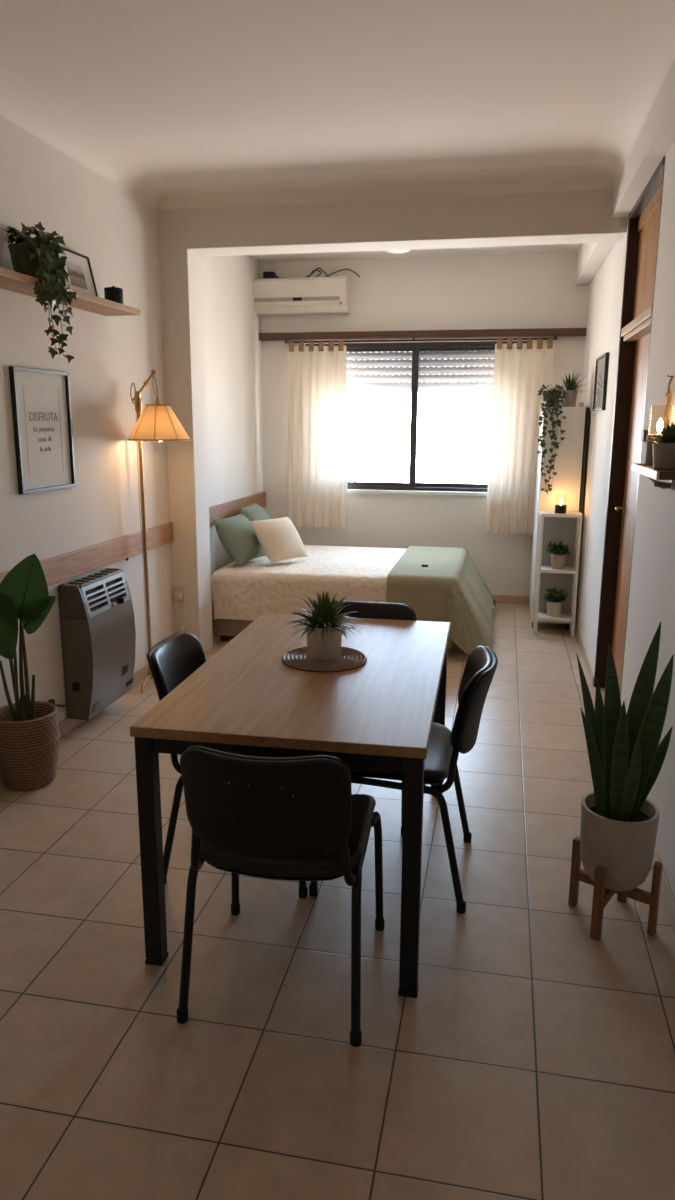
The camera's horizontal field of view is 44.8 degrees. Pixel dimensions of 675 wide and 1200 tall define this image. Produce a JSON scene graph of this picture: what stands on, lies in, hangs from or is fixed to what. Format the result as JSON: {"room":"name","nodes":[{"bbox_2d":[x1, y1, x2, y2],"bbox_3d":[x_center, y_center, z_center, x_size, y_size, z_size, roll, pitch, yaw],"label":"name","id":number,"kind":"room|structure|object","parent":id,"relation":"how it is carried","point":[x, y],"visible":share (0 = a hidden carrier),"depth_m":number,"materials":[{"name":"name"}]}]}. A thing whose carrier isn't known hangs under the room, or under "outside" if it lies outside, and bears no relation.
{"room":"studio apartment","nodes":[
{"label":"studio apartment","id":0,"kind":"room"},
{"bbox_2d":[0,701,59,790],"bbox_3d":[-1.363,0.644,3.599,0.280,0.327,0.280,3,13,11],"label":"basket","id":1,"kind":"object","parent":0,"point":[29,737],"depth_m":3.51,"materials":[{"name":"brown wicker"}]},
{"bbox_2d":[0,115,263,722],"bbox_3d":[-1.619,-0.552,3.076,0.160,2.885,8.890,3,13,11],"label":"wall","id":2,"kind":"structure","parent":0,"point":[96,219],"depth_m":4.46,"materials":[{"name":"white paint"}]},
{"bbox_2d":[9,366,75,494],"bbox_3d":[-1.374,-0.795,3.847,0.022,0.555,0.475,3,13,11],"label":"poster frame","id":3,"kind":"object","parent":2,"relation":"attached to","point":[41,399],"visible":1,"depth_m":3.83,"materials":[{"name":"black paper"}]},
{"bbox_2d":[48,699,67,706],"bbox_3d":[-1.385,0.517,4.035,0.054,0.098,0.234,3,13,11],"label":"gas valve","id":4,"kind":"object","parent":2,"relation":"attached to","point":[52,701],"visible":0.42,"depth_m":4.02,"materials":[{"name":"metal"}]},
{"bbox_2d":[48,699,55,704],"bbox_3d":[-1.387,0.500,3.974,0.036,0.037,0.036,3,13,11],"label":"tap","id":5,"kind":"object","parent":4,"relation":"on","point":[52,701],"depth_m":3.96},
{"bbox_2d":[0,267,140,315],"bbox_3d":[-1.297,-1.373,3.640,0.200,0.030,1.540,3,13,11],"label":"wall shelf","id":6,"kind":"object","parent":2,"relation":"attached to","point":[10,280],"visible":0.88,"depth_m":3.81,"materials":[{"name":"brown wood"}]},
{"bbox_2d":[3,221,76,362],"bbox_3d":[-1.304,-1.324,3.531,0.306,0.588,0.300,3,13,11],"label":"ivy plant","id":7,"kind":"object","parent":6,"relation":"on","point":[34,257],"visible":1,"depth_m":3.46,"materials":[{"name":"green plant"}]},
{"bbox_2d":[55,246,97,296],"bbox_3d":[-1.268,-1.583,3.990,0.060,0.222,0.325,3,13,11],"label":"photo frame","id":8,"kind":"object","parent":6,"relation":"on","point":[81,278],"visible":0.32,"depth_m":4.01,"materials":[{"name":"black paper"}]},
{"bbox_2d":[66,260,87,289],"bbox_3d":[-1.268,-1.580,3.986,0.001,0.115,0.160,-9,10,13],"label":"photograph","id":9,"kind":"object","parent":8,"relation":"attached to","point":[77,278],"depth_m":3.98},
{"bbox_2d":[104,286,122,303],"bbox_3d":[-1.165,-1.580,4.267,0.096,0.106,0.096,3,13,11],"label":"candle jar","id":10,"kind":"object","parent":6,"relation":"on","point":[113,293],"visible":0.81,"depth_m":4.23,"materials":[{"name":"black glass"}]},
{"bbox_2d":[0,663,148,780],"bbox_3d":[-1.762,1.048,2.339,0.011,0.075,6.750,3,13,11],"label":"baseboard","id":11,"kind":"structure","parent":2,"relation":"attached to","point":[66,725],"depth_m":4.26,"materials":[{"name":"beige tile"}]},
{"bbox_2d":[0,522,173,586],"bbox_3d":[-1.753,0.256,2.161,0.022,0.127,6.745,3,13,11],"label":"trim","id":12,"kind":"structure","parent":2,"relation":"attached to","point":[63,567],"depth_m":4.42,"materials":[{"name":"brown wood"}]},
{"bbox_2d":[0,61,175,209],"bbox_3d":[-1.653,-1.692,1.717,0.205,0.075,6.750,3,13,11],"label":"trim","id":13,"kind":"structure","parent":2,"relation":"attached to","point":[22,102],"depth_m":3.85,"materials":[{"name":"paint"}]},
{"bbox_2d":[58,568,135,719],"bbox_3d":[-1.248,0.217,4.329,0.181,0.697,0.501,3,13,11],"label":"wall heater","id":14,"kind":"object","parent":2,"relation":"attached to","point":[98,632],"visible":1,"depth_m":4.17,"materials":[{"name":"grey metal"}]},
{"bbox_2d":[63,568,121,587],"bbox_3d":[-1.270,-0.117,4.262,0.106,0.016,0.478,3,13,11],"label":"vent","id":15,"kind":"object","parent":14,"relation":"attached to","point":[100,577],"depth_m":4.23,"materials":[{"name":"silver metal"}]},
{"bbox_2d":[81,572,129,617],"bbox_3d":[-1.211,-0.033,4.268,0.058,0.151,0.458,3,13,11],"label":"grille","id":16,"kind":"object","parent":14,"relation":"attached to","point":[102,596],"depth_m":4.25,"materials":[{"name":"silver metal"}]},
{"bbox_2d":[209,492,265,526],"bbox_3d":[-0.837,-0.724,6.551,0.032,0.135,1.805,3,13,11],"label":"headboard","id":17,"kind":"object","parent":2,"relation":"attached to","point":[232,508],"visible":0.51,"depth_m":6.52,"materials":[{"name":"brown wood"}]},
{"bbox_2d":[158,164,612,209],"bbox_3d":[0.187,-2.321,4.619,2.650,0.075,0.205,3,13,11],"label":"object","id":18,"kind":"structure","parent":2,"relation":"attached to","point":[568,177],"depth_m":4.63,"materials":[{"name":"paint"}]},
{"bbox_2d":[0,0,637,261],"bbox_3d":[-0.119,-1.974,2.510,3.185,0.150,9.290,3,13,11],"label":"ceiling","id":19,"kind":"structure","parent":0,"point":[200,92],"depth_m":3.23,"materials":[{"name":"paint"}]},
{"bbox_2d":[385,249,410,253],"bbox_3d":[0.453,-2.655,6.164,0.270,0.085,0.270,3,13,11],"label":"ceiling light","id":20,"kind":"object","parent":19,"relation":"attached to","point":[405,250],"visible":0.24,"depth_m":6.15,"materials":[{"name":"white paint"}]},
{"bbox_2d":[306,624,342,660],"bbox_3d":[-0.046,0.142,2.875,0.128,0.116,0.128,3,13,11],"label":"pot","id":21,"kind":"object","parent":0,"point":[330,649],"depth_m":2.83,"materials":[{"name":"white ceramic"}]},
{"bbox_2d":[0,603,674,1199],"bbox_3d":[-0.133,0.975,3.159,3.185,0.120,9.290,3,13,11],"label":"floor","id":22,"kind":"structure","parent":0,"point":[532,1057],"depth_m":2.24,"materials":[{"name":"beige tile"}]},
{"bbox_2d":[0,554,59,790],"bbox_3d":[-1.339,0.302,3.510,0.332,1.032,0.285,6,14,25],"label":"plant","id":23,"kind":"object","parent":22,"relation":"on","point":[29,730],"visible":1,"depth_m":3.48,"materials":[{"name":"green plant"}]},
{"bbox_2d":[127,370,190,692],"bbox_3d":[-1.021,-0.395,4.791,0.355,1.836,0.381,-3,13,-16],"label":"floor lamp","id":24,"kind":"object","parent":22,"relation":"on","point":[157,422],"visible":0.94,"depth_m":4.60,"materials":[{"name":"gold metal"}]},
{"bbox_2d":[158,209,212,653],"bbox_3d":[-1.059,-1.058,5.388,0.330,2.885,0.250,3,13,11],"label":"wall pier","id":25,"kind":"object","parent":22,"relation":"on","point":[180,267],"visible":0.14,"depth_m":5.28,"materials":[{"name":"white paint"}]},
{"bbox_2d":[173,585,185,631],"bbox_3d":[-1.061,0.076,5.480,0.088,0.345,0.049,3,13,11],"label":"power outlet","id":26,"kind":"object","parent":25,"relation":"attached to","point":[178,591],"visible":0.93,"depth_m":5.46,"materials":[{"name":"white plastic"}]},
{"bbox_2d":[179,627,185,631],"bbox_3d":[-1.039,0.215,5.500,0.040,0.065,0.035,3,13,11],"label":"switch","id":27,"kind":"object","parent":26,"relation":"attached to","point":[182,629],"depth_m":5.48,"materials":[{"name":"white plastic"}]},
{"bbox_2d":[146,632,307,898],"bbox_3d":[-0.358,0.550,2.947,0.592,0.798,0.503,2,13,8],"label":"dining chair","id":28,"kind":"object","parent":22,"relation":"on","point":[172,660],"visible":0.27,"depth_m":2.84,"materials":[{"name":"black plastic"}]},
{"bbox_2d":[176,746,384,1046],"bbox_3d":[-0.145,0.699,2.276,0.503,0.798,0.592,2,13,10],"label":"dining chair","id":29,"kind":"object","parent":22,"relation":"on","point":[277,818],"visible":1,"depth_m":2.01,"materials":[{"name":"black plastic"}]},
{"bbox_2d":[130,614,449,997],"bbox_3d":[-0.051,0.584,2.924,0.815,0.745,1.378,2,13,10],"label":"dining table","id":30,"kind":"object","parent":22,"relation":"on","point":[378,714],"visible":0.84,"depth_m":2.38,"materials":[{"name":"brown wood"}]},
{"bbox_2d":[281,647,366,671],"bbox_3d":[-0.047,0.204,2.889,0.302,0.012,0.302,3,13,11],"label":"placemat","id":31,"kind":"object","parent":30,"relation":"on","point":[298,658],"visible":0.63,"depth_m":2.83,"materials":[{"name":"wicker"}]},
{"bbox_2d":[285,590,363,660],"bbox_3d":[-0.056,0.081,2.850,0.285,0.246,0.265,3,13,11],"label":"potted succulent","id":32,"kind":"object","parent":31,"relation":"on","point":[324,630],"visible":1,"depth_m":2.83,"materials":[{"name":"green plant"}]},
{"bbox_2d":[211,590,453,648],"bbox_3d":[0.070,-0.052,6.358,1.753,0.515,1.390,3,13,11],"label":"bed","id":33,"kind":"object","parent":22,"relation":"on","point":[223,627],"visible":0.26,"depth_m":5.86,"materials":[{"name":"brown"}]},
{"bbox_2d":[211,545,461,650],"bbox_3d":[0.107,-0.087,6.343,1.796,0.463,1.549,3,13,11],"label":"bedspread","id":34,"kind":"object","parent":33,"relation":"on","point":[253,588],"visible":0.59,"depth_m":5.77,"materials":[{"name":"beige fabric"}]},
{"bbox_2d":[213,513,265,564],"bbox_3d":[-0.720,-0.456,6.071,0.258,0.319,0.454,5,13,19],"label":"cushion","id":35,"kind":"object","parent":34,"relation":"on","point":[236,533],"visible":0.92,"depth_m":5.91,"materials":[{"name":"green fabric"}]},
{"bbox_2d":[240,503,269,553],"bbox_3d":[-0.627,-0.582,6.598,0.251,0.357,0.464,2,13,9],"label":"cushion","id":36,"kind":"object","parent":34,"relation":"on","point":[254,512],"visible":0.34,"depth_m":6.45,"materials":[{"name":"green fabric"}]},
{"bbox_2d":[251,516,307,562],"bbox_3d":[-0.431,-0.455,6.116,0.247,0.294,0.404,10,16,38],"label":"cushion","id":37,"kind":"object","parent":34,"relation":"on","point":[278,538],"visible":1,"depth_m":6.01,"materials":[{"name":"beige fabric"}]},
{"bbox_2d":[386,546,495,654],"bbox_3d":[0.829,-0.030,6.180,0.737,0.542,1.726,3,13,11],"label":"throw blanket","id":38,"kind":"object","parent":34,"relation":"on","point":[451,588],"visible":0.96,"depth_m":5.53,"materials":[{"name":"green fabric"}]},
{"bbox_2d":[334,600,416,835],"bbox_3d":[0.085,0.452,3.406,0.503,0.798,0.592,3,13,11],"label":"dining chair","id":39,"kind":"object","parent":22,"relation":"on","point":[364,609],"visible":0.11,"depth_m":3.55,"materials":[{"name":"black plastic"}]},
{"bbox_2d":[309,646,497,913],"bbox_3d":[0.242,0.571,2.865,0.592,0.798,0.503,3,13,11],"label":"dining chair","id":40,"kind":"object","parent":22,"relation":"on","point":[444,748],"visible":0.64,"depth_m":2.66,"materials":[{"name":"black plastic"}]},
{"bbox_2d":[529,407,585,629],"bbox_3d":[1.718,-0.662,6.472,0.295,1.672,0.740,3,13,11],"label":"shelving unit","id":41,"kind":"object","parent":22,"relation":"on","point":[566,484],"visible":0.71,"depth_m":6.04,"materials":[{"name":"white paint"}]},
{"bbox_2d":[537,383,567,492],"bbox_3d":[1.572,-1.181,6.061,0.229,0.835,0.294,3,13,11],"label":"trailing vine","id":42,"kind":"object","parent":41,"relation":"on","point":[551,397],"visible":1,"depth_m":5.94,"materials":[{"name":"green plant"}]},
{"bbox_2d":[546,372,587,406],"bbox_3d":[1.710,-1.565,6.052,0.322,0.271,0.287,-8,15,-32],"label":"spiky plant","id":43,"kind":"object","parent":41,"relation":"on","point":[571,389],"visible":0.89,"depth_m":6.02,"materials":[{"name":"green plant"}]},
{"bbox_2d":[533,511,582,637],"bbox_3d":[1.632,-0.191,6.091,0.294,0.915,0.184,3,13,11],"label":"shelving unit","id":44,"kind":"object","parent":22,"relation":"on","point":[553,527],"visible":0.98,"depth_m":6.11,"materials":[{"name":"white paint"}]},
{"bbox_2d":[542,588,567,616],"bbox_3d":[1.623,0.012,6.116,0.193,0.216,0.185,-3,13,-14],"label":"plant","id":45,"kind":"object","parent":44,"relation":"on","point":[554,604],"visible":1,"depth_m":6.09,"materials":[{"name":"green plant"}]},
{"bbox_2d":[545,541,570,568],"bbox_3d":[1.626,-0.331,6.040,0.203,0.200,0.185,3,13,11],"label":"plant","id":46,"kind":"object","parent":44,"relation":"on","point":[558,555],"visible":1,"depth_m":6.02,"materials":[{"name":"green plant"}]},
{"bbox_2d":[555,498,566,513],"bbox_3d":[1.625,-0.698,5.956,0.082,0.133,0.082,3,13,11],"label":"candle lamp","id":47,"kind":"object","parent":44,"relation":"on","point":[560,508],"visible":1,"depth_m":5.93,"materials":[{"name":"black plastic"}]},
{"bbox_2d":[579,407,589,512],"bbox_3d":[1.885,-0.660,6.474,0.018,1.668,0.820,3,13,11],"label":"board","id":48,"kind":"object","parent":22,"relation":"on","point":[587,408],"visible":0.27,"depth_m":6.00,"materials":[{"name":"wood"}]},
{"bbox_2d":[568,836,662,940],"bbox_3d":[0.882,0.913,2.625,0.222,0.240,0.218,-2,13,-8],"label":"plant stand","id":49,"kind":"object","parent":22,"relation":"on","point":[602,896],"visible":0.82,"depth_m":2.55,"materials":[{"name":"brown wood"}]},
{"bbox_2d":[576,622,673,890],"bbox_3d":[0.869,0.483,2.522,0.267,0.856,0.232,-3,13,-14],"label":"snake plant","id":50,"kind":"object","parent":49,"relation":"on","point":[619,826],"visible":0.98,"depth_m":2.49,"materials":[{"name":"green plant"}]},
{"bbox_2d":[260,252,588,595],"bbox_3d":[0.756,-1.435,7.142,3.185,2.885,0.200,3,13,11],"label":"wall","id":51,"kind":"structure","parent":0,"point":[530,290],"depth_m":6.92,"materials":[{"name":"white paint"}]},
{"bbox_2d":[253,276,349,315],"bbox_3d":[-0.305,-2.557,6.893,0.800,0.275,0.216,3,13,11],"label":"air conditioner","id":52,"kind":"object","parent":51,"relation":"attached to","point":[304,295],"visible":1,"depth_m":6.81,"materials":[{"name":"beige plastic"}]},
{"bbox_2d":[263,268,359,278],"bbox_3d":[-0.216,-2.741,6.878,0.828,0.090,0.080,3,13,11],"label":"cables","id":53,"kind":"object","parent":52,"relation":"on","point":[271,274],"visible":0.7,"depth_m":6.87,"materials":[{"name":"black plastic"}]},
{"bbox_2d":[305,341,526,495],"bbox_3d":[0.651,-1.594,7.088,1.945,1.338,0.193,3,13,11],"label":"window","id":54,"kind":"structure","parent":51,"relation":"in","point":[368,369],"depth_m":7.07,"materials":[{"name":"black metal"}]},
{"bbox_2d":[346,351,494,391],"bbox_3d":[0.670,-2.037,7.079,1.865,0.468,0.018,3,13,11],"label":"roller shutter","id":55,"kind":"object","parent":54,"relation":"attached to","point":[442,371],"depth_m":7.07,"materials":[{"name":"grey plastic"}]},
{"bbox_2d":[259,328,586,340],"bbox_3d":[0.662,-2.216,6.838,2.721,0.060,0.080,3,13,11],"label":"board","id":56,"kind":"object","parent":51,"relation":"attached to","point":[537,332],"visible":1,"depth_m":6.79,"materials":[{"name":"brown wood"}]},
{"bbox_2d":[284,336,557,343],"bbox_3d":[0.657,-2.158,6.795,2.273,0.034,0.028,3,13,11],"label":"curtain rod","id":57,"kind":"object","parent":56,"relation":"attached to","point":[555,338],"visible":1,"depth_m":6.78,"materials":[{"name":"brown wood"}]},
{"bbox_2d":[285,341,347,528],"bbox_3d":[-0.190,-1.421,7.127,0.575,1.595,0.051,3,13,11],"label":"curtain","id":58,"kind":"object","parent":57,"relation":"hanging from","point":[316,448],"visible":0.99,"depth_m":7.13,"materials":[{"name":"beige fabric"}]},
{"bbox_2d":[485,338,554,534],"bbox_3d":[1.507,-1.335,6.798,0.486,1.605,0.051,3,13,11],"label":"curtain","id":59,"kind":"object","parent":57,"relation":"hanging from","point":[520,370],"visible":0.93,"depth_m":6.79,"materials":[{"name":"beige fabric"}]},
{"bbox_2d":[493,595,528,604],"bbox_3d":[0.660,-0.043,7.356,2.725,0.075,0.011,3,13,11],"label":"baseboard","id":60,"kind":"structure","parent":51,"relation":"attached to","point":[503,599],"depth_m":7.18,"materials":[{"name":"beige tile"}]},
{"bbox_2d":[575,139,674,898],"bbox_3d":[1.190,-0.419,2.530,0.120,2.885,8.890,3,13,11],"label":"wall","id":61,"kind":"structure","parent":0,"point":[652,583],"depth_m":3.48,"materials":[{"name":"white paint"}]},
{"bbox_2d":[186,189,626,256],"bbox_3d":[0.361,-2.253,4.835,2.555,0.300,0.250,3,13,11],"label":"beam","id":62,"kind":"structure","parent":61,"relation":"attached to","point":[583,216],"depth_m":4.73,"materials":[{"name":"white paint"}]},
{"bbox_2d":[575,623,593,684],"bbox_3d":[1.774,0.263,6.042,0.011,0.050,2.220,3,13,11],"label":"baseboard","id":63,"kind":"structure","parent":61,"relation":"attached to","point":[585,657],"depth_m":5.48,"materials":[{"name":"beige tile"}]},
{"bbox_2d":[575,242,614,285],"bbox_3d":[1.773,-2.442,5.622,0.105,0.255,1.890,3,13,11],"label":"trim","id":64,"kind":"structure","parent":61,"relation":"attached to","point":[590,256],"depth_m":5.75,"materials":[{"name":"white paint"}]},
{"bbox_2d":[593,352,608,410],"bbox_3d":[1.706,-1.405,5.315,0.020,0.345,0.560,3,13,11],"label":"picture frame","id":65,"kind":"object","parent":61,"relation":"attached to","point":[601,370],"visible":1,"depth_m":5.24,"materials":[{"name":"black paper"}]},
{"bbox_2d":[594,155,665,694],"bbox_3d":[1.557,-0.665,4.182,0.194,2.660,1.042,3,13,11],"label":"door","id":66,"kind":"structure","parent":61,"relation":"in","point":[645,216],"depth_m":4.49,"materials":[{"name":"brown wood"}]},
{"bbox_2d":[585,0,674,188],"bbox_3d":[0.763,-1.577,1.247,0.167,0.075,6.750,3,13,11],"label":"trim","id":67,"kind":"structure","parent":61,"relation":"attached to","point":[647,55],"depth_m":3.21,"materials":[{"name":"paint"}]},
{"bbox_2d":[611,58,674,217],"bbox_3d":[0.886,-1.498,1.239,0.085,0.225,6.750,3,13,11],"label":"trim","id":68,"kind":"structure","parent":61,"relation":"attached to","point":[656,136],"depth_m":3.46,"materials":[{"name":"white paint"}]},
{"bbox_2d":[641,430,647,441],"bbox_3d":[1.338,-0.717,3.573,0.016,0.050,0.070,3,13,11],"label":"wall block","id":69,"kind":"object","parent":61,"relation":"attached to","point":[643,432],"visible":0.83,"depth_m":3.54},
{"bbox_2d":[631,463,674,489],"bbox_3d":[1.120,-0.415,2.827,0.129,0.086,0.530,3,13,11],"label":"corner shelf","id":70,"kind":"object","parent":61,"relation":"attached to","point":[653,474],"visible":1,"depth_m":2.80,"materials":[{"name":"white paint"}]},
{"bbox_2d":[644,418,662,464],"bbox_3d":[1.156,-0.592,2.943,0.084,0.210,0.084,3,13,11],"label":"candle lantern","id":71,"kind":"object","parent":70,"relation":"on","point":[649,446],"visible":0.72,"depth_m":2.94,"materials":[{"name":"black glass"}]},
{"bbox_2d":[642,420,674,469],"bbox_3d":[1.087,-0.514,2.693,0.171,0.163,0.166,3,13,11],"label":"potted grass","id":72,"kind":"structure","parent":70,"relation":"on","point":[664,449],"depth_m":2.67,"materials":[{"name":"plant"}]},
{"bbox_2d":[652,845,674,934],"bbox_3d":[0.800,1.292,1.283,0.011,0.075,5.630,3,13,11],"label":"baseboard","id":73,"kind":"structure","parent":61,"relation":"attached to","point":[665,889],"depth_m":2.70,"materials":[{"name":"beige tile"}]},
{"bbox_2d":[664,374,673,425],"bbox_3d":[1.236,-0.746,3.058,0.026,0.188,0.024,-9,15,-36],"label":"loop","id":74,"kind":"object","parent":61,"relation":"hanging from","point":[668,394],"visible":0.96,"depth_m":3.05,"materials":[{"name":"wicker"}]},
{"bbox_2d":[653,442,674,469],"bbox_3d":[1.092,-0.475,2.700,0.106,0.085,0.106,3,13,11],"label":"pot","id":75,"kind":"object","parent":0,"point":[663,452],"depth_m":2.66,"materials":[{"name":"grey ceramic"}]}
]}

